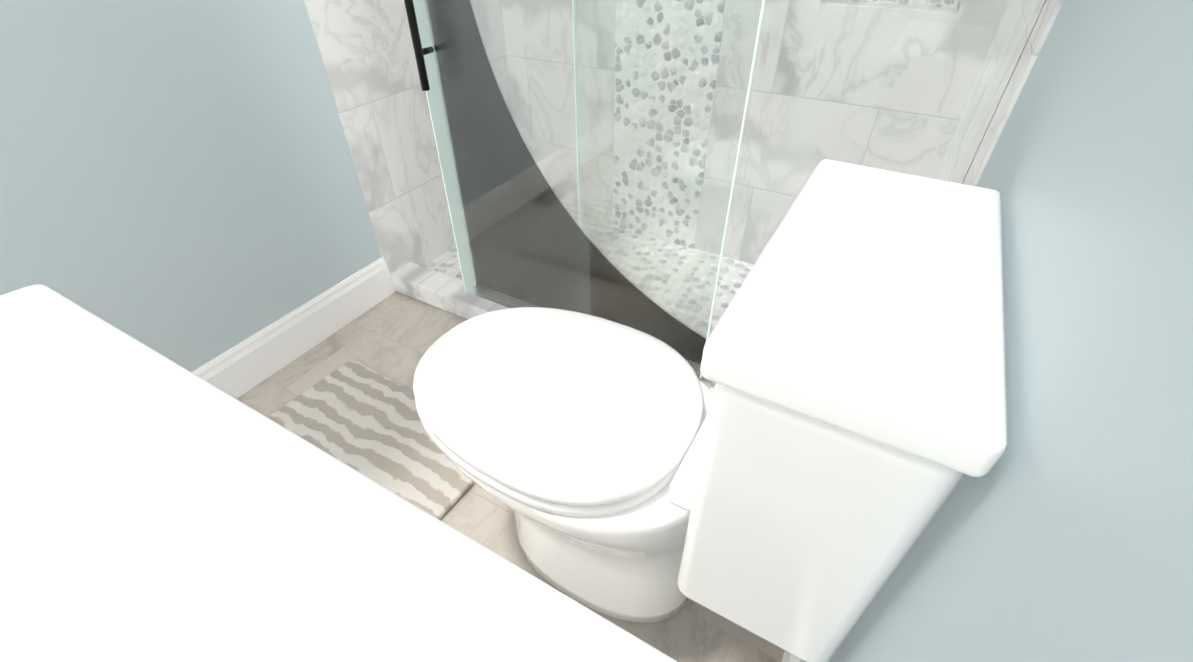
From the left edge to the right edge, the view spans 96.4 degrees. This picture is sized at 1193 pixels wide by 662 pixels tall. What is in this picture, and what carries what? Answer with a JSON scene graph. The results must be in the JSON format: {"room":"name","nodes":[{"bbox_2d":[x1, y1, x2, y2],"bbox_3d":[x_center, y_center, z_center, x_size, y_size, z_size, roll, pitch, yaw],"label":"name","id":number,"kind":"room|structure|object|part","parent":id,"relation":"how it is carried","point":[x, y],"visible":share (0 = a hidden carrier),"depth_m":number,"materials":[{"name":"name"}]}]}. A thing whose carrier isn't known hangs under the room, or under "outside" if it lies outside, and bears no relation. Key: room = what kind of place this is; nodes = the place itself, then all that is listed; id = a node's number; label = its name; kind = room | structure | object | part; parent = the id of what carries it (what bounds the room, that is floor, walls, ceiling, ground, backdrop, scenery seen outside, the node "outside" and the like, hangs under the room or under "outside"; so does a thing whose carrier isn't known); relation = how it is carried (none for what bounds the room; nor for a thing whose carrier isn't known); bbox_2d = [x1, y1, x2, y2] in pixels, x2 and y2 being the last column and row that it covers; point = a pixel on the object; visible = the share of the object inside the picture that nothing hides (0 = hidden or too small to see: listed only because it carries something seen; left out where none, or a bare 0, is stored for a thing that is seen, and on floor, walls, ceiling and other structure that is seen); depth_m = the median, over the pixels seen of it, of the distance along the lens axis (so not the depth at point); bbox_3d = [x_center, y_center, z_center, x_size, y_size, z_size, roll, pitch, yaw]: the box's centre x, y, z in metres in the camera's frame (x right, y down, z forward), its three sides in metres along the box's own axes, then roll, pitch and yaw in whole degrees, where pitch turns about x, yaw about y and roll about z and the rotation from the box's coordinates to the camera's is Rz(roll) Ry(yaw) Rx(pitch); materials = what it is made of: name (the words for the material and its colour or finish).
{"room":"bathroom","nodes":[
{"label":"bathroom","id":0,"kind":"room"},
{"bbox_2d":[0,0,381,371],"bbox_3d":[-1.899,0.233,-0.328,0.100,2.255,4.545,20,44,23],"label":"wall","id":1,"kind":"structure","parent":0,"point":[180,184],"depth_m":1.21,"materials":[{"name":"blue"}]},
{"bbox_2d":[192,257,394,398],"bbox_3d":[-1.844,1.067,0.324,0.016,0.138,4.544,20,44,23],"label":"baseboard","id":2,"kind":"structure","parent":1,"relation":"attached to","point":[247,365],"depth_m":1.59,"materials":[{"name":"white wood"}]},
{"bbox_2d":[304,0,511,273],"bbox_3d":[-0.579,-1.241,1.445,0.106,2.255,0.770,20,44,23],"label":"tiled wall","id":3,"kind":"structure","parent":0,"point":[366,49],"depth_m":1.66,"materials":[{"name":"tile"}]},
{"bbox_2d":[501,0,823,264],"bbox_3d":[0.108,-1.313,1.526,1.192,2.255,0.100,20,44,23],"label":"wall tile","id":4,"kind":"structure","parent":3,"relation":"attached to","point":[758,159],"depth_m":1.84,"materials":[{"name":"tile"}]},
{"bbox_2d":[612,0,725,248],"bbox_3d":[0.218,-1.236,1.432,0.360,2.255,0.005,20,44,23],"label":"strip","id":5,"kind":"object","parent":4,"relation":"attached to","point":[660,84],"depth_m":1.82,"materials":[{"name":"white tile"}]},
{"bbox_2d":[237,217,783,661],"bbox_3d":[-0.998,1.176,0.363,1.724,0.112,5.515,20,44,23],"label":"floor","id":6,"kind":"structure","parent":0,"point":[395,336],"depth_m":1.59,"materials":[{"name":"tile"}]},
{"bbox_2d":[267,361,472,519],"bbox_3d":[-0.677,0.391,1.228,0.630,0.016,0.782,20,44,23],"label":"bath rug","id":7,"kind":"object","parent":6,"relation":"on","point":[362,418],"visible":0.35,"depth_m":1.37,"materials":[{"name":"beige fabric"}]},
{"bbox_2d":[390,262,713,393],"bbox_3d":[-0.037,0.040,1.606,1.508,0.070,0.100,20,44,23],"label":"shower curb","id":8,"kind":"object","parent":6,"relation":"on","point":[442,291],"visible":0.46,"depth_m":1.79,"materials":[{"name":"stone"}]},
{"bbox_2d":[404,0,1045,377],"bbox_3d":[-0.053,-0.726,0.949,1.508,1.948,0.086,20,44,23],"label":"shower door","id":9,"kind":"structure","parent":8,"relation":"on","point":[523,236],"depth_m":1.32,"materials":[{"name":"glass"},{"name":"green glass"},{"name":"black metal"}]},
{"bbox_3d":[-0.401,-0.655,1.248,0.014,0.014,0.042,20,44,23],"label":"pull post","id":10,"kind":"part","parent":9,"relation":"part of","materials":[{"name":"black metal"}]},
{"bbox_2d":[413,159,1007,661],"bbox_3d":[0.036,0.157,0.871,0.746,0.826,0.420,20,44,23],"label":"toilet","id":11,"kind":"object","parent":6,"relation":"on","point":[791,483],"visible":1,"depth_m":0.53,"materials":[{"name":"white ceramic"}]},
{"bbox_3d":[-0.073,0.108,0.910,0.496,0.021,0.394,20,44,23],"label":"seat","id":12,"kind":"part","parent":11,"relation":"part of","materials":[{"name":"white plastic"}]},
{"bbox_3d":[-0.072,0.088,0.893,0.494,0.026,0.390,20,44,23],"label":"lid","id":13,"kind":"part","parent":11,"relation":"part of","materials":[{"name":"white plastic"}]},
{"bbox_3d":[-0.048,0.285,1.039,0.548,0.415,0.386,20,44,23],"label":"bowl","id":14,"kind":"part","parent":11,"relation":"part of","materials":[{"name":"white ceramic"}]},
{"bbox_3d":[0.274,0.104,0.649,0.187,0.385,0.400,20,44,23],"label":"tank","id":15,"kind":"part","parent":11,"relation":"part of","materials":[{"name":"white ceramic"}]},
{"bbox_3d":[0.270,-0.061,0.515,0.201,0.040,0.420,20,44,23],"label":"tank lid","id":16,"kind":"part","parent":11,"relation":"part of","materials":[{"name":"white ceramic"}]},
{"bbox_2d":[847,0,961,7],"bbox_3d":[0.795,-1.218,1.175,0.330,0.850,0.035,20,44,23],"label":"wall niche","id":17,"kind":"object","parent":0,"point":[950,3],"depth_m":1.40,"materials":[{"name":"white tile"}]},
{"bbox_2d":[803,0,1192,661],"bbox_3d":[-0.510,0.765,-0.981,0.100,2.255,4.460,20,44,23],"label":"wall","id":18,"kind":"structure","parent":0,"point":[1091,180],"depth_m":0.30,"materials":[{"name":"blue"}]},
{"bbox_2d":[0,285,676,661],"bbox_3d":[-0.287,0.400,0.032,0.517,0.944,0.808,20,44,23],"label":"countertop","id":19,"kind":"structure","parent":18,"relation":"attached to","point":[156,507],"depth_m":0.17,"materials":[{"name":"white"}]},
{"bbox_2d":[782,651,802,661],"bbox_3d":[-0.535,1.539,-0.257,0.016,0.138,4.544,20,44,23],"label":"baseboard","id":20,"kind":"structure","parent":18,"relation":"attached to","point":[788,657],"depth_m":0.89,"materials":[{"name":"white"}]},
{"bbox_2d":[935,0,1063,185],"bbox_3d":[0.826,-0.735,0.822,0.106,2.255,0.770,20,44,23],"label":"tiled wall","id":21,"kind":"structure","parent":0,"point":[1038,35],"depth_m":0.93,"materials":[{"name":"tile"}]},
{"bbox_2d":[764,0,958,248],"bbox_3d":[0.773,-0.533,1.681,0.330,0.850,0.100,20,44,23],"label":"wall tile","id":22,"kind":"structure","parent":21,"relation":"attached to","point":[862,10],"depth_m":1.50,"materials":[{"name":"tile"}]},
{"bbox_2d":[899,0,1009,178],"bbox_3d":[1.000,-0.992,1.131,0.202,2.255,0.100,20,44,23],"label":"wall tile","id":23,"kind":"structure","parent":21,"relation":"attached to","point":[964,31],"depth_m":1.39,"materials":[{"name":"tile"}]},
{"bbox_2d":[976,0,1075,187],"bbox_3d":[0.617,-0.497,0.536,0.100,2.255,0.085,20,44,23],"label":"tile trim","id":24,"kind":"structure","parent":0,"point":[1047,47],"depth_m":0.71,"materials":[{"name":"grey tile"}]}
]}

